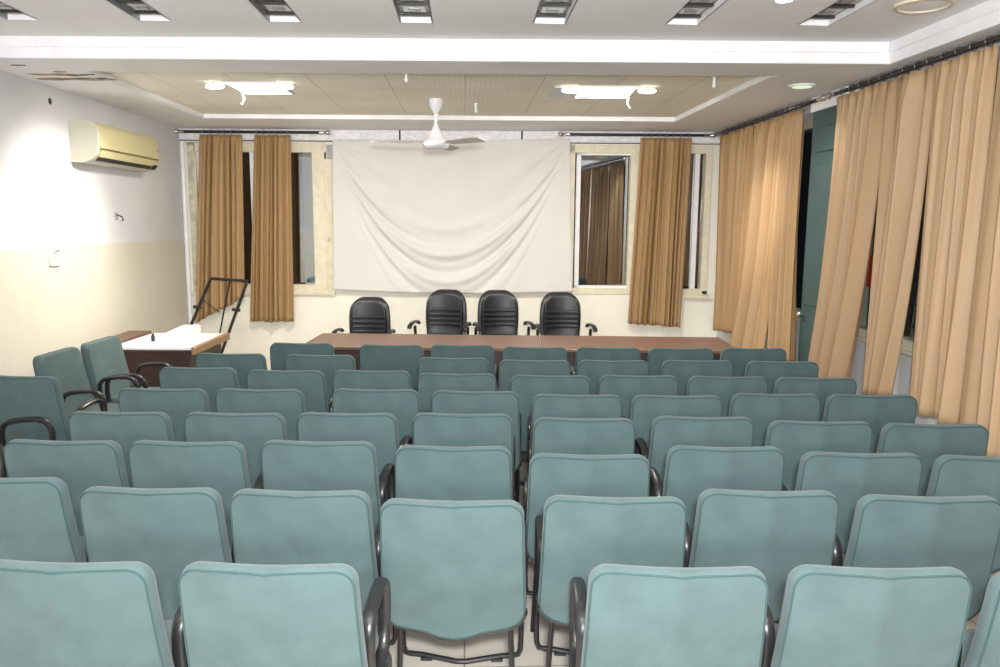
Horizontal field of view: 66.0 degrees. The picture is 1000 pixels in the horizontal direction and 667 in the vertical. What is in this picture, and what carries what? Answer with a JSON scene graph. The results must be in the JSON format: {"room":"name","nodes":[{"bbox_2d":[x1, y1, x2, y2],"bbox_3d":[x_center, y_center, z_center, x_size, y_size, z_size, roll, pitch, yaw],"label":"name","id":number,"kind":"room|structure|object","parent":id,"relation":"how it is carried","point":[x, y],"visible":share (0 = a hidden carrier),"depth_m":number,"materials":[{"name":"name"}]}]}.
{"room":"conference hall","nodes":[
{"label":"conference hall","id":0,"kind":"room"},
{"bbox_2d":[0,70,188,375],"bbox_3d":[-3.634,-0.318,3.405,0.150,3.300,12.350,0,8,-3],"label":"wall","id":1,"kind":"structure","parent":0,"point":[113,277],"depth_m":6.68,"materials":[{"name":"white paint"}]},
{"bbox_2d":[68,108,158,171],"bbox_3d":[-3.608,-1.856,7.269,0.249,0.570,1.330,0,8,-3],"label":"air conditioner","id":2,"kind":"object","parent":1,"relation":"attached to","point":[91,142],"visible":1,"depth_m":6.92,"materials":[{"name":"beige plastic"}]},
{"bbox_2d":[0,36,890,64],"bbox_3d":[-0.499,-1.911,5.180,6.279,0.150,0.032,0,8,0],"label":"ceiling beam","id":3,"kind":"structure","parent":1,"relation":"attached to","point":[15,47],"depth_m":5.17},
{"bbox_2d":[101,71,757,116],"bbox_3d":[-0.574,-2.142,6.938,5.080,0.010,2.894,0,8,-3],"label":"ceiling panel","id":4,"kind":"structure","parent":0,"point":[315,93],"depth_m":6.82,"materials":[{"name":"paint"}]},
{"bbox_2d":[206,81,294,104],"bbox_3d":[-2.049,-2.037,6.569,0.720,0.115,0.610,0,8,0],"label":"ceiling light","id":5,"kind":"object","parent":4,"relation":"attached to","point":[245,87],"visible":1,"depth_m":6.44,"materials":[{"name":"white"}]},
{"bbox_2d":[370,98,485,150],"bbox_3d":[-0.667,-1.947,7.187,1.046,0.450,1.063,0,8,-3],"label":"ceiling fan","id":6,"kind":"object","parent":4,"relation":"hanging from","point":[435,140],"visible":1,"depth_m":7.06,"materials":[{"name":"white metal"}]},
{"bbox_2d":[562,85,655,108],"bbox_3d":[0.901,-2.022,6.625,0.780,0.115,0.610,0,8,0],"label":"ceiling light","id":7,"kind":"object","parent":4,"relation":"attached to","point":[583,91],"visible":1,"depth_m":6.51,"materials":[{"name":"white"}]},
{"bbox_2d":[184,141,719,369],"bbox_3d":[-0.553,-1.169,9.416,6.666,3.300,0.150,0,8,0],"label":"wall","id":8,"kind":"structure","parent":0,"point":[314,315],"depth_m":9.48,"materials":[{"name":"beige paint"}]},
{"bbox_2d":[179,141,192,323],"bbox_3d":[-3.800,-0.919,9.363,0.054,2.770,0.054,0,8,-3],"label":"trim","id":9,"kind":"structure","parent":8,"relation":"attached to","point":[181,143],"depth_m":9.29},
{"bbox_2d":[175,129,330,134],"bbox_3d":[-2.923,-2.375,9.086,1.862,0.060,0.120,0,8,0],"label":"curtain rod","id":10,"kind":"object","parent":8,"relation":"attached to","point":[327,132],"visible":0.97,"depth_m":9.04,"materials":[{"name":"black metal"}]},
{"bbox_2d":[196,129,244,321],"bbox_3d":[-3.369,-1.268,9.230,0.650,2.298,0.145,0,8,-5],"label":"curtain","id":11,"kind":"object","parent":10,"relation":"hanging from","point":[220,233],"visible":0.94,"depth_m":9.19,"materials":[{"name":"brown fabric"}]},
{"bbox_2d":[250,130,293,322],"bbox_3d":[-2.754,-1.267,9.201,0.567,2.283,0.140,1,8,3],"label":"curtain","id":12,"kind":"object","parent":10,"relation":"hanging from","point":[271,295],"visible":1,"depth_m":9.21,"materials":[{"name":"brown fabric"}]},
{"bbox_2d":[186,142,335,294],"bbox_3d":[-2.885,-1.381,9.356,1.764,1.820,0.170,0,8,0],"label":"window","id":13,"kind":"structure","parent":8,"relation":"in","point":[316,169],"depth_m":9.31,"materials":[{"name":"beige paint"}]},
{"bbox_2d":[179,128,722,143],"bbox_3d":[-0.565,-2.347,9.155,6.509,0.135,0.028,0,8,0],"label":"trim","id":14,"kind":"structure","parent":8,"relation":"attached to","point":[336,134],"depth_m":9.14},
{"bbox_2d":[332,138,571,292],"bbox_3d":[-0.569,-1.402,9.223,2.904,1.846,0.096,0,8,0],"label":"cloth","id":15,"kind":"object","parent":8,"relation":"attached to","point":[480,217],"visible":0.99,"depth_m":9.22,"materials":[{"name":"fabric"}]},
{"bbox_2d":[558,132,715,137],"bbox_3d":[1.608,-2.337,9.068,1.852,0.060,0.120,0,8,0],"label":"curtain rod","id":16,"kind":"object","parent":8,"relation":"attached to","point":[712,135],"visible":1,"depth_m":9.03,"materials":[{"name":"black metal"}]},
{"bbox_2d":[628,132,691,326],"bbox_3d":[1.902,-1.218,9.198,0.684,2.307,0.145,1,8,5],"label":"curtain","id":17,"kind":"object","parent":16,"relation":"hanging from","point":[657,270],"visible":1,"depth_m":9.19,"materials":[{"name":"brown fabric"}]},
{"bbox_2d":[569,145,712,298],"bbox_3d":[1.652,-1.342,9.332,1.826,1.820,0.205,1,8,1],"label":"window","id":18,"kind":"structure","parent":8,"relation":"in","point":[633,151],"depth_m":9.29,"materials":[{"name":"beige paint"}]},
{"bbox_2d":[0,43,910,131],"bbox_3d":[-0.474,-2.314,7.154,6.500,0.378,4.325,0,8,-3],"label":"ceiling","id":19,"kind":"structure","parent":0,"point":[773,95],"depth_m":5.76,"materials":[{"name":"white paint"}]},
{"bbox_2d":[85,71,776,121],"bbox_3d":[-0.574,-2.114,6.942,5.080,0.047,2.894,0,8,-3],"label":"trim","id":20,"kind":"structure","parent":19,"relation":"attached to","point":[758,80],"depth_m":8.19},
{"bbox_2d":[0,0,988,42],"bbox_3d":[-0.323,-1.415,1.291,6.270,0.012,8.190,0,8,-3],"label":"ceiling","id":21,"kind":"structure","parent":0,"point":[734,20],"depth_m":4.69,"materials":[{"name":"white paint"}]},
{"bbox_2d":[249,0,300,21],"bbox_3d":[-1.291,-1.853,4.109,0.202,0.052,1.287,0,8,-3],"label":"recessed light","id":22,"kind":"object","parent":21,"relation":"in","point":[273,10],"visible":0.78,"depth_m":4.58,"materials":[{"name":"metal"}]},
{"bbox_2d":[393,0,432,22],"bbox_3d":[-0.486,-1.849,4.126,0.202,0.052,1.247,0,8,-3],"label":"recessed light","id":23,"kind":"object","parent":21,"relation":"in","point":[409,11],"visible":0.88,"depth_m":4.58,"materials":[{"name":"metal"}]},
{"bbox_2d":[534,0,576,23],"bbox_3d":[0.329,-1.845,4.141,0.202,0.052,1.211,0,8,-3],"label":"recessed light","id":24,"kind":"object","parent":21,"relation":"in","point":[549,11],"visible":0.88,"depth_m":4.56,"materials":[{"name":"metal"}]},
{"bbox_2d":[666,0,725,24],"bbox_3d":[1.145,-1.838,4.138,0.202,0.052,1.211,0,8,-3],"label":"recessed light","id":25,"kind":"object","parent":21,"relation":"in","point":[694,12],"visible":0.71,"depth_m":4.54,"materials":[{"name":"metal"}]},
{"bbox_2d":[799,0,874,25],"bbox_3d":[1.951,-1.831,4.135,0.202,0.052,1.211,0,8,-3],"label":"recessed light","id":26,"kind":"object","parent":21,"relation":"in","point":[840,9],"visible":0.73,"depth_m":4.52,"materials":[{"name":"metal"}]},
{"bbox_2d":[376,452,999,666],"bbox_3d":[-0.325,1.359,3.800,6.800,0.080,12.650,0,8,-3],"label":"floor","id":27,"kind":"structure","parent":0,"point":[495,643],"depth_m":3.40,"materials":[{"name":"beige tile"}]},
{"bbox_2d":[0,477,88,562],"bbox_3d":[-1.872,0.945,3.161,0.541,0.900,0.578,1,8,1],"label":"chair","id":28,"kind":"object","parent":27,"relation":"on","point":[38,523],"visible":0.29,"depth_m":2.88,"materials":[{"name":"teal fabric"}]},
{"bbox_2d":[0,375,106,443],"bbox_3d":[-2.932,0.668,5.003,0.541,0.900,0.578,1,8,5],"label":"chair","id":29,"kind":"object","parent":27,"relation":"on","point":[20,396],"visible":0.45,"depth_m":4.72,"materials":[{"name":"teal fabric"}]},
{"bbox_2d":[3,439,129,535],"bbox_3d":[-1.905,0.875,3.645,0.541,0.900,0.578,1,8,1],"label":"chair","id":30,"kind":"object","parent":27,"relation":"on","point":[82,465],"visible":0.26,"depth_m":3.34,"materials":[{"name":"teal fabric"}]},
{"bbox_2d":[33,347,140,417],"bbox_3d":[-2.978,0.577,5.630,0.578,0.900,0.540,1,8,1],"label":"chair","id":31,"kind":"object","parent":27,"relation":"on","point":[66,364],"visible":0.38,"depth_m":5.62,"materials":[{"name":"teal fabric"}]},
{"bbox_2d":[0,559,187,666],"bbox_3d":[-1.229,1.053,2.457,0.541,0.900,0.578,1,8,1],"label":"chair","id":32,"kind":"object","parent":27,"relation":"on","point":[53,614],"visible":0.85,"depth_m":2.17,"materials":[{"name":"green fabric"}]},
{"bbox_2d":[68,410,174,487],"bbox_3d":[-1.907,0.801,4.150,0.541,0.900,0.578,1,8,1],"label":"chair","id":33,"kind":"object","parent":27,"relation":"on","point":[124,428],"visible":0.16,"depth_m":3.84,"materials":[{"name":"teal fabric"}]},
{"bbox_2d":[81,336,172,402],"bbox_3d":[-2.954,0.494,6.196,0.578,0.900,0.540,1,8,1],"label":"chair","id":34,"kind":"object","parent":27,"relation":"on","point":[102,357],"visible":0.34,"depth_m":6.10,"materials":[{"name":"teal fabric"}]},
{"bbox_2d":[79,486,234,619],"bbox_3d":[-1.256,0.965,3.060,0.540,0.900,0.578,1,8,1],"label":"chair","id":35,"kind":"object","parent":27,"relation":"on","point":[168,530],"visible":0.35,"depth_m":2.77,"materials":[{"name":"teal fabric"}]},
{"bbox_2d":[118,387,210,441],"bbox_3d":[-1.921,0.723,4.684,0.541,0.900,0.578,1,8,1],"label":"chair","id":36,"kind":"object","parent":27,"relation":"on","point":[177,403],"visible":0.14,"depth_m":4.37,"materials":[{"name":"teal fabric"}]},
{"bbox_2d":[122,333,229,386],"bbox_3d":[-3.022,0.426,7.162,0.750,0.755,0.890,0,8,-1],"label":"desk","id":37,"kind":"object","parent":27,"relation":"on","point":[141,350],"visible":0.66,"depth_m":6.73,"materials":[{"name":"white laminate"}]},
{"bbox_2d":[128,440,262,546],"bbox_3d":[-1.362,0.879,3.643,0.541,0.900,0.578,1,8,1],"label":"chair","id":38,"kind":"object","parent":27,"relation":"on","point":[221,466],"visible":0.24,"depth_m":3.34,"materials":[{"name":"teal fabric"}]},
{"bbox_2d":[159,367,238,411],"bbox_3d":[-1.970,0.630,5.316,0.541,0.900,0.578,1,8,1],"label":"chair","id":39,"kind":"object","parent":27,"relation":"on","point":[211,380],"visible":0.14,"depth_m":5.00,"materials":[{"name":"teal fabric"}]},
{"bbox_2d":[195,353,266,388],"bbox_3d":[-1.944,0.553,5.852,0.541,0.900,0.578,1,8,1],"label":"chair","id":40,"kind":"object","parent":27,"relation":"on","point":[243,364],"visible":0.17,"depth_m":5.54,"materials":[{"name":"teal fabric"}]},
{"bbox_2d":[184,412,287,488],"bbox_3d":[-1.326,0.806,4.146,0.541,0.900,0.578,1,8,1],"label":"chair","id":41,"kind":"object","parent":27,"relation":"on","point":[252,430],"visible":0.19,"depth_m":3.84,"materials":[{"name":"teal fabric"}]},
{"bbox_2d":[215,388,322,440],"bbox_3d":[-1.371,0.727,4.689,0.541,0.900,0.578,1,8,1],"label":"chair","id":42,"kind":"object","parent":27,"relation":"on","point":[290,403],"visible":0.17,"depth_m":4.38,"materials":[{"name":"teal fabric"}]},
{"bbox_2d":[178,561,391,666],"bbox_3d":[-0.649,1.058,2.454,0.541,0.900,0.578,1,8,1],"label":"chair","id":43,"kind":"object","parent":27,"relation":"on","point":[233,614],"visible":1,"depth_m":2.17,"materials":[{"name":"teal fabric"}]},
{"bbox_2d":[247,369,332,412],"bbox_3d":[-1.376,0.646,5.244,0.541,0.900,0.578,1,8,1],"label":"chair","id":44,"kind":"object","parent":27,"relation":"on","point":[312,383],"visible":0.15,"depth_m":4.93,"materials":[{"name":"teal fabric"}]},
{"bbox_2d":[270,342,334,370],"bbox_3d":[-1.556,0.484,6.345,0.541,0.900,0.578,1,8,1],"label":"chair","id":45,"kind":"object","parent":27,"relation":"on","point":[279,351],"visible":0.16,"depth_m":6.03,"materials":[{"name":"teal fabric"}]},
{"bbox_2d":[230,488,397,645],"bbox_3d":[-0.712,0.971,3.045,0.540,0.900,0.578,1,8,1],"label":"chair","id":46,"kind":"object","parent":27,"relation":"on","point":[269,527],"visible":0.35,"depth_m":2.75,"materials":[{"name":"teal fabric"}]},
{"bbox_2d":[285,354,355,401],"bbox_3d":[-1.292,0.562,5.822,0.541,0.900,0.578,1,8,1],"label":"chair","id":47,"kind":"object","parent":27,"relation":"on","point":[328,364],"visible":0.15,"depth_m":5.51,"materials":[{"name":"teal fabric"}]},
{"bbox_2d":[261,440,394,532],"bbox_3d":[-0.794,0.880,3.663,0.541,0.900,0.578,1,8,1],"label":"chair","id":48,"kind":"object","parent":27,"relation":"on","point":[289,465],"visible":0.34,"depth_m":3.37,"materials":[{"name":"teal fabric"}]},
{"bbox_2d":[297,412,412,499],"bbox_3d":[-0.766,0.808,4.162,0.541,0.900,0.578,1,8,1],"label":"chair","id":49,"kind":"object","parent":27,"relation":"on","point":[380,429],"visible":0.2,"depth_m":3.85,"materials":[{"name":"teal fabric"}]},
{"bbox_2d":[332,297,395,333],"bbox_3d":[-1.430,0.144,8.243,0.641,1.024,0.592,1,8,4],"label":"office chair","id":50,"kind":"object","parent":27,"relation":"on","point":[367,315],"visible":0.42,"depth_m":8.36,"materials":[{"name":"leather"}]},
{"bbox_2d":[333,370,410,392],"bbox_3d":[-0.826,0.648,5.259,0.541,0.900,0.578,1,8,1],"label":"chair","id":51,"kind":"object","parent":27,"relation":"on","point":[352,379],"visible":0.19,"depth_m":4.94,"materials":[{"name":"teal fabric"}]},
{"bbox_2d":[332,388,428,444],"bbox_3d":[-0.711,0.729,4.710,0.541,0.900,0.578,1,8,1],"label":"chair","id":52,"kind":"object","parent":27,"relation":"on","point":[404,404],"visible":0.18,"depth_m":4.40,"materials":[{"name":"teal fabric"}]},
{"bbox_2d":[359,344,423,391],"bbox_3d":[-0.843,0.498,6.288,0.541,0.900,0.578,1,8,1],"label":"chair","id":53,"kind":"object","parent":27,"relation":"on","point":[372,357],"visible":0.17,"depth_m":5.99,"materials":[{"name":"teal fabric"}]},
{"bbox_2d":[306,333,540,385],"bbox_3d":[-0.697,0.436,7.234,2.132,0.750,0.800,1,8,1],"label":"conference table","id":54,"kind":"object","parent":27,"relation":"on","point":[343,343],"visible":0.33,"depth_m":7.14,"materials":[{"name":"brown laminate"}]},
{"bbox_2d":[407,289,471,334],"bbox_3d":[-0.615,0.108,8.223,0.641,1.114,0.592,2,8,10],"label":"office chair","id":55,"kind":"object","parent":27,"relation":"on","point":[446,309],"visible":0.59,"depth_m":8.33,"materials":[{"name":"leather"}]},
{"bbox_2d":[418,357,488,376],"bbox_3d":[-0.328,0.581,5.747,0.541,0.900,0.578,1,8,1],"label":"chair","id":56,"kind":"object","parent":27,"relation":"on","point":[426,364],"visible":0.19,"depth_m":5.43,"materials":[{"name":"teal fabric"}]},
{"bbox_2d":[380,498,527,666],"bbox_3d":[-0.165,0.988,2.961,0.540,0.900,0.578,1,8,1],"label":"chair","id":57,"kind":"object","parent":27,"relation":"on","point":[456,571],"visible":0.95,"depth_m":2.71,"materials":[{"name":"teal fabric"}]},
{"bbox_2d":[395,445,514,500],"bbox_3d":[-0.200,0.894,3.603,0.541,0.900,0.578,1,8,1],"label":"chair","id":58,"kind":"object","parent":27,"relation":"on","point":[449,473],"visible":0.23,"depth_m":3.30,"materials":[{"name":"teal fabric"}]},
{"bbox_2d":[418,373,496,411],"bbox_3d":[-0.272,0.663,5.182,0.541,0.900,0.578,1,8,1],"label":"chair","id":59,"kind":"object","parent":27,"relation":"on","point":[428,383],"visible":0.13,"depth_m":4.87,"materials":[{"name":"teal fabric"}]},
{"bbox_2d":[413,412,514,497],"bbox_3d":[-0.186,0.812,4.169,0.541,0.900,0.578,1,8,1],"label":"chair","id":60,"kind":"object","parent":27,"relation":"on","point":[429,428],"visible":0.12,"depth_m":3.86,"materials":[{"name":"teal fabric"}]},
{"bbox_2d":[430,344,497,383],"bbox_3d":[-0.293,0.500,6.303,0.541,0.900,0.578,1,8,1],"label":"chair","id":61,"kind":"object","parent":27,"relation":"on","point":[441,351],"visible":0.23,"depth_m":5.99,"materials":[{"name":"teal fabric"}]},
{"bbox_2d":[431,390,521,502],"bbox_3d":[-0.139,0.737,4.684,0.541,0.900,0.578,1,8,1],"label":"chair","id":62,"kind":"object","parent":27,"relation":"on","point":[443,401],"visible":0.24,"depth_m":4.37,"materials":[{"name":"teal fabric"}]},
{"bbox_2d":[472,290,535,334],"bbox_3d":[0.019,0.111,8.253,0.641,1.109,0.592,-1,8,-12],"label":"office chair","id":63,"kind":"object","parent":27,"relation":"on","point":[498,310],"visible":0.53,"depth_m":8.36,"materials":[{"name":"leather"}]},
{"bbox_2d":[497,359,570,461],"bbox_3d":[0.246,0.596,5.674,0.541,0.900,0.578,1,8,1],"label":"chair","id":64,"kind":"object","parent":27,"relation":"on","point":[508,369],"visible":0.2,"depth_m":5.36,"materials":[{"name":"teal fabric"}]},
{"bbox_2d":[502,346,566,360],"bbox_3d":[0.270,0.513,6.240,0.541,0.900,0.578,1,8,1],"label":"chair","id":65,"kind":"object","parent":27,"relation":"on","point":[510,352],"visible":0.08,"depth_m":5.92,"materials":[{"name":"teal fabric"}]},
{"bbox_2d":[510,374,589,500],"bbox_3d":[0.320,0.673,5.147,0.541,0.900,0.578,1,8,1],"label":"chair","id":66,"kind":"object","parent":27,"relation":"on","point":[526,387],"visible":0.24,"depth_m":4.84,"materials":[{"name":"teal fabric"}]},
{"bbox_2d":[535,292,597,335],"bbox_3d":[0.682,0.121,8.285,0.641,1.089,0.592,-1,8,-7],"label":"office chair","id":67,"kind":"object","parent":27,"relation":"on","point":[560,312],"visible":0.5,"depth_m":8.40,"materials":[{"name":"leather"}]},
{"bbox_2d":[527,393,621,459],"bbox_3d":[0.434,0.752,4.613,0.541,0.900,0.578,1,8,1],"label":"chair","id":68,"kind":"object","parent":27,"relation":"on","point":[543,405],"visible":0.23,"depth_m":4.30,"materials":[{"name":"teal fabric"}]},
{"bbox_2d":[528,417,634,567],"bbox_3d":[0.418,0.827,4.097,0.541,0.900,0.578,1,8,1],"label":"chair","id":69,"kind":"object","parent":27,"relation":"on","point":[581,436],"visible":0.24,"depth_m":3.79,"materials":[{"name":"teal fabric"}]},
{"bbox_2d":[523,453,649,631],"bbox_3d":[0.375,0.913,3.501,0.541,0.900,0.578,1,8,1],"label":"chair","id":70,"kind":"object","parent":27,"relation":"on","point":[550,474],"visible":0.35,"depth_m":3.20,"materials":[{"name":"teal fabric"}]},
{"bbox_2d":[571,347,640,374],"bbox_3d":[0.841,0.517,6.246,0.541,0.900,0.578,1,8,1],"label":"chair","id":71,"kind":"object","parent":27,"relation":"on","point":[582,353],"visible":0.13,"depth_m":5.93,"materials":[{"name":"teal fabric"}]},
{"bbox_2d":[534,495,686,666],"bbox_3d":[0.407,0.986,3.007,0.541,0.900,0.578,1,8,1],"label":"chair","id":72,"kind":"object","parent":27,"relation":"on","point":[574,535],"visible":0.54,"depth_m":2.72,"materials":[{"name":"teal fabric"}]},
{"bbox_2d":[577,360,648,394],"bbox_3d":[0.796,0.598,5.689,0.541,0.900,0.578,1,8,1],"label":"chair","id":73,"kind":"object","parent":27,"relation":"on","point":[594,370],"visible":0.14,"depth_m":5.37,"materials":[{"name":"teal fabric"}]},
{"bbox_2d":[540,335,735,366],"bbox_3d":[1.250,0.457,7.194,1.743,0.750,0.820,1,8,1],"label":"conference table","id":74,"kind":"object","parent":27,"relation":"on","point":[571,344],"visible":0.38,"depth_m":7.12,"materials":[{"name":"brown laminate"}]},
{"bbox_2d":[598,374,678,418],"bbox_3d":[0.880,0.674,5.168,0.541,0.900,0.578,1,8,1],"label":"chair","id":75,"kind":"object","parent":27,"relation":"on","point":[626,387],"visible":0.13,"depth_m":4.86,"materials":[{"name":"teal fabric"}]},
{"bbox_2d":[569,564,768,666],"bbox_3d":[0.502,1.067,2.457,0.541,0.900,0.578,1,8,1],"label":"chair","id":76,"kind":"object","parent":27,"relation":"on","point":[627,615],"visible":1,"depth_m":2.17,"materials":[{"name":"teal fabric"}]},
{"bbox_2d":[622,394,721,454],"bbox_3d":[0.995,0.756,4.613,0.541,0.900,0.578,1,8,1],"label":"chair","id":77,"kind":"object","parent":27,"relation":"on","point":[645,408],"visible":0.16,"depth_m":4.30,"materials":[{"name":"teal fabric"}]},
{"bbox_2d":[647,347,713,375],"bbox_3d":[1.401,0.522,6.242,0.541,0.900,0.578,1,8,1],"label":"chair","id":78,"kind":"object","parent":27,"relation":"on","point":[656,356],"visible":0.12,"depth_m":5.93,"materials":[{"name":"teal fabric"}]},
{"bbox_2d":[634,415,753,496],"bbox_3d":[1.016,0.825,4.140,0.541,0.900,0.578,1,8,1],"label":"chair","id":79,"kind":"object","parent":27,"relation":"on","point":[667,432],"visible":0.29,"depth_m":3.83,"materials":[{"name":"teal fabric"}]},
{"bbox_2d":[661,360,733,395],"bbox_3d":[1.395,0.598,5.717,0.541,0.900,0.578,1,8,1],"label":"chair","id":80,"kind":"object","parent":27,"relation":"on","point":[682,370],"visible":0.12,"depth_m":5.40,"materials":[{"name":"teal fabric"}]},
{"bbox_2d":[649,445,784,537],"bbox_3d":[0.980,0.900,3.628,0.541,0.900,0.578,1,8,1],"label":"chair","id":81,"kind":"object","parent":27,"relation":"on","point":[690,471],"visible":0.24,"depth_m":3.33,"materials":[{"name":"teal fabric"}]},
{"bbox_2d":[686,376,767,416],"bbox_3d":[1.441,0.681,5.154,0.541,0.900,0.578,1,8,1],"label":"chair","id":82,"kind":"object","parent":27,"relation":"on","point":[724,388],"visible":0.17,"depth_m":4.84,"materials":[{"name":"teal fabric"}]},
{"bbox_2d":[720,347,786,376],"bbox_3d":[1.971,0.523,6.268,0.541,0.900,0.578,1,8,1],"label":"chair","id":83,"kind":"object","parent":27,"relation":"on","point":[739,357],"visible":0.12,"depth_m":5.95,"materials":[{"name":"teal fabric"}]},
{"bbox_2d":[684,488,838,623],"bbox_3d":[0.974,0.979,3.083,0.541,0.900,0.578,1,8,1],"label":"chair","id":84,"kind":"object","parent":27,"relation":"on","point":[774,533],"visible":0.5,"depth_m":2.80,"materials":[{"name":"teal fabric"}]},
{"bbox_2d":[728,393,820,446],"bbox_3d":[1.571,0.752,4.675,0.541,0.900,0.578,1,8,1],"label":"chair","id":85,"kind":"object","parent":27,"relation":"on","point":[761,409],"visible":0.16,"depth_m":4.37,"materials":[{"name":"teal fabric"}]},
{"bbox_2d":[744,361,818,393],"bbox_3d":[1.986,0.605,5.704,0.541,0.900,0.578,1,8,1],"label":"chair","id":86,"kind":"object","parent":27,"relation":"on","point":[771,371],"visible":0.14,"depth_m":5.39,"materials":[{"name":"teal fabric"}]},
{"bbox_2d":[773,377,856,421],"bbox_3d":[1.992,0.687,5.142,0.541,0.900,0.578,1,8,1],"label":"chair","id":87,"kind":"object","parent":27,"relation":"on","point":[822,388],"visible":0.14,"depth_m":4.83,"materials":[{"name":"teal fabric"}]},
{"bbox_2d":[765,420,872,490],"bbox_3d":[1.574,0.840,4.071,0.541,0.900,0.578,1,8,1],"label":"chair","id":88,"kind":"object","parent":27,"relation":"on","point":[794,439],"visible":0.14,"depth_m":3.76,"materials":[{"name":"teal fabric"}]},
{"bbox_2d":[782,451,922,553],"bbox_3d":[1.534,0.915,3.554,0.541,0.900,0.578,1,8,1],"label":"chair","id":89,"kind":"object","parent":27,"relation":"on","point":[849,477],"visible":0.28,"depth_m":3.25,"materials":[{"name":"teal fabric"}]},
{"bbox_2d":[761,564,971,666],"bbox_3d":[1.073,1.070,2.463,0.541,0.900,0.578,1,8,1],"label":"chair","id":90,"kind":"object","parent":27,"relation":"on","point":[831,616],"visible":0.81,"depth_m":2.17,"materials":[{"name":"teal fabric"}]},
{"bbox_2d":[822,394,917,452],"bbox_3d":[2.115,0.757,4.668,0.541,0.900,0.578,1,8,1],"label":"chair","id":91,"kind":"object","parent":27,"relation":"on","point":[877,411],"visible":0.23,"depth_m":4.36,"materials":[{"name":"teal fabric"}]},
{"bbox_2d":[832,494,999,620],"bbox_3d":[1.537,0.990,3.039,0.541,0.900,0.578,1,8,1],"label":"chair","id":92,"kind":"object","parent":27,"relation":"on","point":[962,533],"visible":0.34,"depth_m":2.75,"materials":[{"name":"teal fabric"}]},
{"bbox_2d":[876,423,988,495],"bbox_3d":[2.119,0.849,4.036,0.541,0.900,0.578,1,8,1],"label":"chair","id":93,"kind":"object","parent":27,"relation":"on","point":[929,442],"visible":0.22,"depth_m":3.73,"materials":[{"name":"teal fabric"}]},
{"bbox_2d":[926,455,999,573],"bbox_3d":[2.086,0.924,3.520,0.541,0.900,0.578,1,8,1],"label":"chair","id":94,"kind":"object","parent":27,"relation":"on","point":[951,475],"visible":0.11,"depth_m":3.22,"materials":[{"name":"teal fabric"}]},
{"bbox_2d":[957,572,999,666],"bbox_3d":[1.634,1.078,2.439,0.541,0.900,0.578,1,8,1],"label":"chair","id":95,"kind":"object","parent":27,"relation":"on","point":[980,647],"visible":0.27,"depth_m":2.20,"materials":[{"name":"teal fabric"}]},
{"bbox_2d":[716,41,999,423],"bbox_3d":[3.015,-0.292,3.585,0.150,3.300,12.100,0,8,-3],"label":"wall","id":96,"kind":"structure","parent":0,"point":[902,384],"depth_m":5.66,"materials":[{"name":"white paint"}]},
{"bbox_2d":[715,94,826,136],"bbox_3d":[2.659,-2.143,7.709,0.150,0.060,2.800,0,8,-3],"label":"curtain rod","id":97,"kind":"object","parent":96,"relation":"attached to","point":[822,97],"visible":0.89,"depth_m":7.31,"materials":[{"name":"black metal"}]},
{"bbox_2d":[713,120,753,332],"bbox_3d":[2.570,-1.133,8.580,0.149,2.304,1.039,0,8,-3],"label":"curtain","id":98,"kind":"object","parent":97,"relation":"hanging from","point":[736,147],"visible":0.94,"depth_m":8.46,"materials":[{"name":"brown fabric"}]},
{"bbox_2d":[730,109,784,347],"bbox_3d":[2.531,-0.908,7.620,0.321,2.480,0.885,0,8,-3],"label":"curtain","id":99,"kind":"object","parent":97,"relation":"hanging from","point":[750,324],"visible":0.88,"depth_m":7.59,"materials":[{"name":"brown fabric"}]},
{"bbox_2d":[767,102,804,361],"bbox_3d":[2.602,-0.889,7.016,0.203,2.338,0.525,0,8,-3],"label":"curtain","id":100,"kind":"object","parent":97,"relation":"hanging from","point":[783,285],"visible":0.94,"depth_m":6.99,"materials":[{"name":"brown fabric"}]},
{"bbox_2d":[796,105,836,360],"bbox_3d":[2.719,-0.473,6.544,0.173,2.800,0.530,0,8,-3],"label":"door","id":101,"kind":"structure","parent":96,"relation":"in","point":[824,121],"depth_m":6.52,"materials":[{"name":"teal paint"}]},
{"bbox_2d":[826,34,999,99],"bbox_3d":[2.900,-1.369,2.410,0.150,0.060,7.860,0,8,-3],"label":"curtain rod","id":102,"kind":"object","parent":96,"relation":"attached to","point":[829,95],"visible":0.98,"depth_m":5.00,"materials":[{"name":"black metal"}]},
{"bbox_2d":[808,73,887,377],"bbox_3d":[2.666,-0.716,5.996,0.197,2.389,0.900,0,8,-1],"label":"curtain","id":103,"kind":"object","parent":102,"relation":"hanging from","point":[854,187],"visible":0.98,"depth_m":5.88,"materials":[{"name":"brown fabric"}]},
{"bbox_2d":[862,56,935,394],"bbox_3d":[2.692,-0.665,5.261,0.179,2.273,0.550,0,8,-3],"label":"curtain","id":104,"kind":"object","parent":102,"relation":"hanging from","point":[910,97],"visible":1,"depth_m":5.21,"materials":[{"name":"brown fabric"}]},
{"bbox_2d":[910,35,998,423],"bbox_3d":[2.741,-0.593,4.709,0.204,2.260,0.546,1,8,3],"label":"curtain","id":105,"kind":"object","parent":102,"relation":"hanging from","point":[964,92],"visible":0.97,"depth_m":4.62,"materials":[{"name":"brown fabric"}]},
{"bbox_2d":[959,55,999,456],"bbox_3d":[2.762,-0.420,3.807,0.230,2.334,1.219,0,8,-3],"label":"curtain","id":106,"kind":"object","parent":102,"relation":"hanging from","point":[980,402],"visible":0.95,"depth_m":4.29,"materials":[{"name":"brown fabric"}]},
{"bbox_2d":[889,0,999,64],"bbox_3d":[2.800,-1.317,1.284,0.037,0.151,7.868,0,8,-3],"label":"trim","id":107,"kind":"structure","parent":96,"relation":"attached to","point":[984,16],"depth_m":4.54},
{"bbox_2d":[892,25,999,64],"bbox_3d":[2.932,-1.431,1.278,0.230,0.380,7.876,0,8,-3],"label":"trim","id":108,"kind":"structure","parent":96,"relation":"attached to","point":[994,31],"depth_m":4.64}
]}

